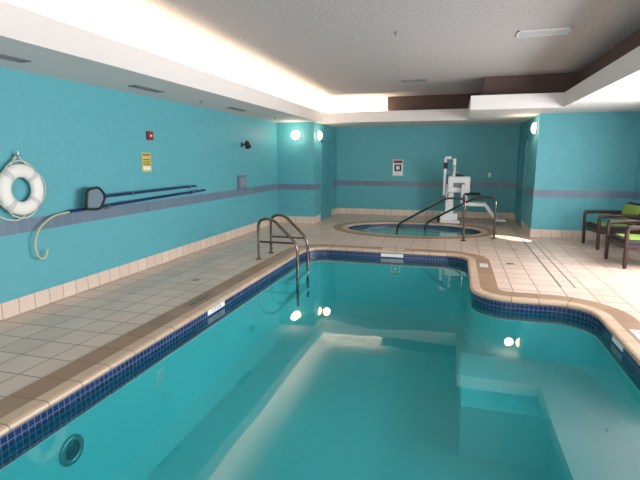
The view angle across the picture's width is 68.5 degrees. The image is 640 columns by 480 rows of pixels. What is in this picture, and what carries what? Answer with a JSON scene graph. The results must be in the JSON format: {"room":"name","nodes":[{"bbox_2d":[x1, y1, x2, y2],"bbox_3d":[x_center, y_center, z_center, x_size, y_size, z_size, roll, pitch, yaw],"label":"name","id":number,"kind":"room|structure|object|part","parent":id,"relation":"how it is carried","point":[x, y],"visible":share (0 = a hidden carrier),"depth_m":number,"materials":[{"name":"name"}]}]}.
{"room":"indoor swimming pool","nodes":[
{"label":"indoor swimming pool","id":0,"kind":"room"},
{"bbox_2d":[0,67,277,302],"bbox_3d":[-3.183,-1.040,5.447,0.200,3.500,14.300,3,10,16],"label":"wall","id":1,"kind":"structure","parent":0,"point":[78,137],"depth_m":6.40,"materials":[{"name":"teal paint"}]},
{"bbox_2d":[0,151,45,220],"bbox_3d":[-3.175,-0.571,4.987,0.110,0.728,0.619,3,10,16],"label":"life ring","id":2,"kind":"object","parent":1,"relation":"attached to","point":[8,175],"visible":1,"depth_m":4.94,"materials":[{"name":"white plastic"}]},
{"bbox_2d":[34,189,205,258],"bbox_3d":[-2.633,-0.354,6.920,0.091,0.572,3.730,3,10,16],"label":"shepherds crook","id":3,"kind":"object","parent":1,"relation":"attached to","point":[201,190],"visible":1,"depth_m":6.29,"materials":[{"name":"blue"}]},
{"bbox_2d":[0,217,277,319],"bbox_3d":[-3.052,0.589,5.795,0.015,0.170,14.100,3,10,16],"label":"baseboard","id":4,"kind":"structure","parent":1,"relation":"attached to","point":[19,305],"depth_m":6.36,"materials":[{"name":"tile"}]},
{"bbox_2d":[0,184,277,236],"bbox_3d":[-3.055,-0.248,5.652,0.008,0.150,14.100,3,10,16],"label":"trim","id":5,"kind":"structure","parent":1,"relation":"attached to","point":[7,228],"depth_m":6.44,"materials":[{"name":"tile"}]},
{"bbox_2d":[85,185,196,210],"bbox_3d":[-2.572,-0.705,6.980,0.169,0.302,2.568,3,10,16],"label":"net","id":6,"kind":"object","parent":1,"relation":"attached to","point":[95,198],"visible":1,"depth_m":5.99,"materials":[{"name":"blue"}]},
{"bbox_3d":[-2.822,-0.523,5.920,0.032,0.302,0.363,3,10,16],"label":"net frame","id":7,"kind":"part","parent":6,"relation":"part of","materials":[{"name":"black plastic"}]},
{"bbox_2d":[141,153,151,171],"bbox_3d":[-2.608,-1.167,7.063,0.014,0.280,0.220,3,10,16],"label":"sign","id":8,"kind":"object","parent":1,"relation":"attached to","point":[145,157],"visible":1,"depth_m":7.05,"materials":[{"name":"yellow"}]},
{"bbox_2d":[146,131,153,139],"bbox_3d":[-2.562,-1.572,7.090,0.050,0.130,0.130,3,10,16],"label":"fire alarm","id":9,"kind":"object","parent":1,"relation":"attached to","point":[149,134],"visible":1,"depth_m":7.05,"materials":[{"name":"red plastic"}]},
{"bbox_2d":[237,175,246,189],"bbox_3d":[-1.694,-1.251,10.203,0.055,0.300,0.360,3,10,16],"label":"switch box","id":10,"kind":"object","parent":1,"relation":"attached to","point":[241,179],"visible":1,"depth_m":10.12,"materials":[{"name":"grey metal"}]},
{"bbox_2d":[241,141,251,148],"bbox_3d":[-1.591,-2.054,10.148,0.212,0.180,0.167,3,10,16],"label":"wall spotlight","id":11,"kind":"object","parent":1,"relation":"attached to","point":[247,144],"visible":1,"depth_m":10.10,"materials":[{"name":"black plastic"}]},
{"bbox_2d":[277,122,336,218],"bbox_3d":[-0.374,-1.963,13.390,1.190,2.620,2.600,3,10,16],"label":"wall","id":12,"kind":"structure","parent":0,"point":[298,161],"depth_m":12.15,"materials":[{"name":"teal paint"}]},
{"bbox_2d":[278,184,313,189],"bbox_3d":[-0.634,-1.375,12.191,0.998,0.150,0.008,3,10,16],"label":"trim","id":13,"kind":"structure","parent":12,"relation":"attached to","point":[280,186],"depth_m":12.18,"materials":[{"name":"tile"}]},
{"bbox_2d":[278,216,313,222],"bbox_3d":[-0.632,-0.537,12.331,1.005,0.170,0.015,3,10,16],"label":"baseboard","id":14,"kind":"structure","parent":12,"relation":"attached to","point":[295,219],"depth_m":12.31,"materials":[{"name":"tile"}]},
{"bbox_2d":[291,130,300,139],"bbox_3d":[-0.627,-2.662,11.916,0.260,0.260,0.105,3,10,16],"label":"wall sconce","id":15,"kind":"object","parent":12,"relation":"attached to","point":[295,134],"visible":1,"depth_m":11.89,"materials":[{"name":"white glass"}]},
{"bbox_2d":[317,130,321,140],"bbox_3d":[0.000,-2.712,12.202,0.105,0.260,0.260,3,10,16],"label":"wall sconce","id":16,"kind":"object","parent":12,"relation":"attached to","point":[319,134],"visible":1,"depth_m":12.13,"materials":[{"name":"white glass"}]},
{"bbox_3d":[0.009,-2.711,12.199,0.085,0.240,0.240,3,10,16],"label":"globe","id":17,"kind":"part","parent":16,"relation":"part of","materials":[{"name":"white glass"}]},
{"bbox_2d":[314,208,336,222],"bbox_3d":[0.177,-0.711,13.340,0.015,0.170,2.400,3,10,16],"label":"baseboard","id":18,"kind":"structure","parent":12,"relation":"attached to","point":[317,218],"depth_m":12.74,"materials":[{"name":"tile"}]},
{"bbox_2d":[314,180,336,189],"bbox_3d":[0.174,-1.549,13.196,0.008,0.150,2.400,3,10,16],"label":"trim","id":19,"kind":"structure","parent":12,"relation":"attached to","point":[334,183],"depth_m":12.53,"materials":[{"name":"tile"}]},
{"bbox_2d":[322,142,330,218],"bbox_3d":[0.170,-1.663,13.151,0.015,2.090,0.930,3,10,16],"label":"leaf","id":20,"kind":"object","parent":12,"relation":"attached to","point":[326,147],"visible":1,"depth_m":13.15,"materials":[{"name":"teal paint"}]},
{"bbox_2d":[321,139,331,219],"bbox_3d":[0.177,-1.687,13.145,0.030,2.160,1.050,3,10,16],"label":"frame","id":21,"kind":"object","parent":12,"relation":"attached to","point":[327,141],"visible":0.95,"depth_m":12.92,"materials":[{"name":"teal paint"}]},
{"bbox_2d":[0,213,639,399],"bbox_3d":[1.088,0.663,5.868,7.940,0.001,16.500,3,10,16],"label":"floor","id":22,"kind":"structure","parent":0,"point":[35,343],"depth_m":6.53,"materials":[{"name":"tile"}]},
{"bbox_2d":[0,244,639,479],"bbox_3d":[0.748,1.460,4.880,4.820,1.265,8.220,3,10,16],"label":"swimming pool","id":23,"kind":"object","parent":22,"relation":"in","point":[395,363],"visible":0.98,"depth_m":5.09,"materials":[{"name":"teal liquid"}]},
{"bbox_2d":[59,434,83,465],"bbox_3d":[-1.822,1.545,3.458,0.020,0.220,0.220,3,10,16],"label":"underwater light","id":24,"kind":"object","parent":23,"relation":"attached to","point":[71,447],"depth_m":3.44,"materials":[{"name":"silver metal"}]},
{"bbox_2d":[256,214,309,305],"bbox_3d":[-0.624,0.314,8.022,0.775,1.457,0.660,3,10,16],"label":"pool ladder","id":25,"kind":"object","parent":23,"relation":"attached to","point":[299,294],"visible":1,"depth_m":7.81,"materials":[{"name":"grey metal"}]},
{"bbox_3d":[-0.541,0.269,8.281,0.726,1.457,0.046,3,10,16],"label":"rail","id":26,"kind":"part","parent":25,"relation":"part of","materials":[{"name":"grey metal"}]},
{"bbox_2d":[334,221,496,238],"bbox_3d":[2.207,0.223,11.325,3.802,1.014,2.800,3,10,16],"label":"hot tub","id":27,"kind":"object","parent":22,"relation":"in","point":[407,229],"visible":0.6,"depth_m":11.55,"materials":[{"name":"teal liquid"}]},
{"bbox_2d":[396,196,496,240],"bbox_3d":[2.752,-0.346,10.463,0.852,1.329,2.190,-7,12,-34],"label":"handrail","id":28,"kind":"object","parent":27,"relation":"attached to","point":[477,197],"visible":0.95,"depth_m":9.90,"materials":[{"name":"grey metal"}]},
{"bbox_3d":[2.371,-0.324,10.338,0.048,1.329,1.968,-7,12,-35],"label":"rail","id":29,"kind":"part","parent":28,"relation":"part of","materials":[{"name":"grey metal"}]},
{"bbox_3d":[3.091,-0.369,10.596,0.048,1.329,1.968,-7,12,-35],"label":"rail","id":30,"kind":"part","parent":28,"relation":"part of","materials":[{"name":"grey metal"}]},
{"bbox_2d":[437,156,505,222],"bbox_3d":[3.958,-1.304,12.232,1.690,1.716,0.718,3,10,16],"label":"lift","id":31,"kind":"object","parent":22,"relation":"on","point":[456,183],"visible":0.94,"depth_m":12.27,"materials":[{"name":"white plastic"}]},
{"bbox_3d":[3.351,-1.689,12.404,0.186,1.016,0.072,3,10,16],"label":"post","id":32,"kind":"part","parent":31,"relation":"part of","materials":[{"name":"white plastic"}]},
{"bbox_3d":[3.446,-0.524,12.578,0.550,0.059,0.600,3,10,16],"label":"plate","id":33,"kind":"part","parent":31,"relation":"part of","materials":[{"name":"white plastic"}]},
{"bbox_3d":[3.518,-1.777,12.341,0.090,0.710,0.090,3,10,16],"label":"post","id":34,"kind":"part","parent":31,"relation":"part of","materials":[{"name":"white plastic"}]},
{"bbox_3d":[3.712,-1.197,12.247,0.080,0.500,0.500,3,10,16],"label":"seat","id":35,"kind":"part","parent":31,"relation":"part of","materials":[{"name":"white plastic"}]},
{"bbox_3d":[3.982,-0.943,12.212,0.560,0.090,0.500,3,10,16],"label":"seat","id":36,"kind":"part","parent":31,"relation":"part of","materials":[{"name":"white plastic"}]},
{"bbox_2d":[523,240,575,287],"bbox_3d":[3.751,0.314,7.882,0.190,0.002,3.700,3,10,16],"label":"drain","id":37,"kind":"object","parent":22,"relation":"on","point":[523,240],"visible":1,"depth_m":7.31,"materials":[{"name":"beige"}]},
{"bbox_2d":[582,202,639,249],"bbox_3d":[5.526,-0.277,8.850,0.838,0.840,0.792,2,10,10],"label":"armchair","id":38,"kind":"object","parent":22,"relation":"on","point":[631,211],"visible":0.9,"depth_m":8.61,"materials":[{"name":"black wood"}]},
{"bbox_3d":[5.171,-0.204,8.928,0.040,0.070,0.720,2,10,10],"label":"rail","id":39,"kind":"part","parent":38,"relation":"part of","materials":[{"name":"black wood"}]},
{"bbox_3d":[5.591,-0.260,9.212,0.838,0.652,0.060,2,10,10],"label":"arm frame","id":40,"kind":"part","parent":38,"relation":"part of","materials":[{"name":"black wood"}]},
{"bbox_3d":[5.481,-0.293,8.855,0.510,0.030,0.540,2,10,10],"label":"seat","id":41,"kind":"part","parent":38,"relation":"part of","materials":[{"name":"green fabric"}]},
{"bbox_2d":[586,222,633,230],"bbox_3d":[5.476,-0.254,8.863,0.640,0.090,0.660,2,10,10],"label":"seat cushion","id":42,"kind":"object","parent":38,"relation":"on","point":[592,226],"depth_m":8.63,"materials":[{"name":"green fabric"}]},
{"bbox_3d":[5.462,-0.140,8.514,0.838,0.652,0.060,2,10,10],"label":"arm frame","id":43,"kind":"part","parent":38,"relation":"part of","materials":[{"name":"black wood"}]},
{"bbox_3d":[5.451,-0.133,8.517,0.700,0.070,0.036,2,10,10],"label":"rail","id":44,"kind":"part","parent":38,"relation":"part of","materials":[{"name":"black wood"}]},
{"bbox_3d":[5.798,-0.479,8.765,0.151,0.356,0.580,2,10,10],"label":"backrest","id":45,"kind":"part","parent":38,"relation":"part of","materials":[{"name":"green fabric"}]},
{"bbox_2d":[604,219,639,268],"bbox_3d":[5.074,-0.021,7.367,0.838,0.840,0.792,2,10,11],"label":"armchair","id":46,"kind":"object","parent":22,"relation":"on","point":[627,241],"visible":1,"depth_m":7.35,"materials":[{"name":"black wood"}]},
{"bbox_3d":[4.720,0.050,7.452,0.040,0.070,0.720,2,10,11],"label":"rail","id":47,"kind":"part","parent":46,"relation":"part of","materials":[{"name":"black wood"}]},
{"bbox_2d":[610,234,639,244],"bbox_3d":[5.024,0.001,7.382,0.640,0.090,0.660,2,10,11],"label":"seat cushion","id":48,"kind":"object","parent":46,"relation":"on","point":[618,239],"depth_m":7.39,"materials":[{"name":"green fabric"}]},
{"bbox_3d":[5.029,-0.038,7.374,0.510,0.030,0.540,2,10,11],"label":"seat","id":49,"kind":"part","parent":46,"relation":"part of","materials":[{"name":"green fabric"}]},
{"bbox_3d":[5.002,0.115,7.033,0.838,0.652,0.060,2,10,11],"label":"arm frame","id":50,"kind":"part","parent":46,"relation":"part of","materials":[{"name":"black wood"}]},
{"bbox_3d":[4.991,0.122,7.036,0.700,0.070,0.036,2,10,11],"label":"rail","id":51,"kind":"part","parent":46,"relation":"part of","materials":[{"name":"black wood"}]},
{"bbox_2d":[0,35,639,127],"bbox_3d":[1.088,-1.870,5.431,7.940,0.001,16.500,3,10,16],"label":"ceiling","id":52,"kind":"structure","parent":0,"point":[623,95],"depth_m":6.70,"materials":[{"name":"white paint"}]},
{"bbox_2d":[0,54,30,62],"bbox_3d":[-2.892,-1.651,4.201,0.130,0.012,0.600,3,10,16],"label":"ceiling vent","id":53,"kind":"object","parent":52,"relation":"in","point":[2,56],"visible":1,"depth_m":4.35,"materials":[{"name":"grey metal"}]},
{"bbox_2d":[128,85,163,92],"bbox_3d":[-2.298,-2.002,6.237,0.130,0.012,0.600,3,10,16],"label":"ceiling vent","id":54,"kind":"object","parent":52,"relation":"in","point":[132,86],"visible":1,"depth_m":6.20,"materials":[{"name":"grey metal"}]},
{"bbox_2d":[228,107,246,110],"bbox_3d":[-1.553,-2.443,8.795,0.130,0.012,0.600,3,10,16],"label":"ceiling vent","id":55,"kind":"object","parent":52,"relation":"in","point":[232,108],"visible":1,"depth_m":8.75,"materials":[{"name":"grey metal"}]},
{"bbox_2d":[87,0,639,98],"bbox_3d":[1.088,-2.540,5.316,8.340,0.100,16.900,3,10,16],"label":"ceiling","id":56,"kind":"structure","parent":0,"point":[318,49],"depth_m":6.04,"materials":[{"name":"white paint"}]},
{"bbox_2d":[401,79,426,82],"bbox_3d":[1.896,-3.196,9.454,0.500,0.012,0.220,3,10,16],"label":"ceiling vent","id":57,"kind":"object","parent":56,"relation":"in","point":[423,80],"visible":1,"depth_m":9.46,"materials":[{"name":"grey metal"}]},
{"bbox_2d":[515,27,572,37],"bbox_3d":[2.763,-2.571,5.825,0.600,0.012,0.300,3,10,16],"label":"ceiling vent","id":58,"kind":"object","parent":56,"relation":"in","point":[553,31],"visible":1,"depth_m":5.82,"materials":[{"name":"white plastic"}]},
{"bbox_2d":[336,124,519,212],"bbox_3d":[2.980,-2.445,13.597,5.100,3.500,0.200,3,10,16],"label":"wall","id":59,"kind":"structure","parent":0,"point":[363,153],"depth_m":13.54,"materials":[{"name":"teal paint"}]},
{"bbox_2d":[393,160,402,175],"bbox_3d":[2.277,-2.115,13.744,0.300,0.460,0.016,3,10,16],"label":"sign","id":60,"kind":"object","parent":59,"relation":"attached to","point":[397,164],"visible":1,"depth_m":13.74,"materials":[{"name":"white plastic"}]},
{"bbox_2d":[337,208,513,218],"bbox_3d":[2.950,-0.786,13.777,5.100,0.170,0.015,3,10,16],"label":"baseboard","id":61,"kind":"structure","parent":59,"relation":"attached to","point":[339,210],"depth_m":13.84,"materials":[{"name":"tile"}]},
{"bbox_2d":[337,180,515,187],"bbox_3d":[2.951,-1.625,13.636,5.100,0.150,0.008,3,10,16],"label":"trim","id":62,"kind":"structure","parent":59,"relation":"attached to","point":[339,182],"depth_m":13.67,"materials":[{"name":"tile"}]},
{"bbox_2d":[514,111,639,230],"bbox_3d":[5.981,-1.586,11.207,2.050,2.620,3.350,3,10,16],"label":"wall","id":63,"kind":"structure","parent":0,"point":[592,151],"depth_m":9.65,"materials":[{"name":"teal paint"}]},
{"bbox_2d":[0,0,639,122],"bbox_3d":[0.693,-2.111,4.951,5.640,0.640,14.130,3,10,16],"label":"ceiling soffit","id":64,"kind":"structure","parent":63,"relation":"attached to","point":[86,29],"depth_m":6.60,"materials":[{"name":"white paint"}]},
{"bbox_2d":[516,140,525,224],"bbox_3d":[5.072,-1.433,11.815,0.015,2.090,0.930,3,10,16],"label":"leaf","id":65,"kind":"object","parent":63,"relation":"attached to","point":[523,150],"visible":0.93,"depth_m":11.85,"materials":[{"name":"teal paint"}]},
{"bbox_2d":[515,137,527,226],"bbox_3d":[5.064,-1.458,11.813,0.030,2.160,1.050,3,10,16],"label":"frame","id":66,"kind":"object","parent":63,"relation":"attached to","point":[526,138],"visible":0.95,"depth_m":11.41,"materials":[{"name":"teal paint"}]},
{"bbox_2d":[513,213,530,235],"bbox_3d":[4.961,-0.411,11.601,0.015,0.170,3.150,3,10,16],"label":"baseboard","id":67,"kind":"structure","parent":63,"relation":"attached to","point":[524,226],"depth_m":10.93,"materials":[{"name":"tile"}]},
{"bbox_2d":[516,183,533,195],"bbox_3d":[4.964,-1.249,11.456,0.008,0.150,3.150,3,10,16],"label":"trim","id":68,"kind":"structure","parent":63,"relation":"attached to","point":[527,190],"depth_m":10.69,"materials":[{"name":"tile"}]},
{"bbox_2d":[531,122,537,133],"bbox_3d":[4.566,-2.388,10.030,0.105,0.260,0.260,3,10,16],"label":"wall sconce","id":69,"kind":"object","parent":63,"relation":"attached to","point":[534,127],"visible":1,"depth_m":9.95,"materials":[{"name":"white glass"}]},
{"bbox_2d":[530,229,610,239],"bbox_3d":[5.413,-0.110,9.851,1.865,0.170,0.015,3,10,16],"label":"baseboard","id":70,"kind":"structure","parent":63,"relation":"attached to","point":[571,234],"depth_m":9.92,"materials":[{"name":"tile"}]},
{"bbox_2d":[533,190,633,198],"bbox_3d":[5.418,-0.948,9.709,1.858,0.150,0.008,3,10,16],"label":"trim","id":71,"kind":"structure","parent":63,"relation":"attached to","point":[537,193],"depth_m":9.70,"materials":[{"name":"tile"}]},
{"bbox_2d":[633,143,639,203],"bbox_3d":[4.537,-0.597,2.877,0.200,3.500,13.550,3,10,16],"label":"wall","id":72,"kind":"structure","parent":0,"point":[637,179],"depth_m":9.28,"materials":[{"name":"teal paint"}]},
{"bbox_2d":[633,191,639,199],"bbox_3d":[5.968,-0.704,8.297,0.008,0.150,2.442,3,10,16],"label":"trim","id":73,"kind":"structure","parent":72,"relation":"attached to","point":[636,195],"depth_m":9.28,"materials":[{"name":"tile"}]}
]}

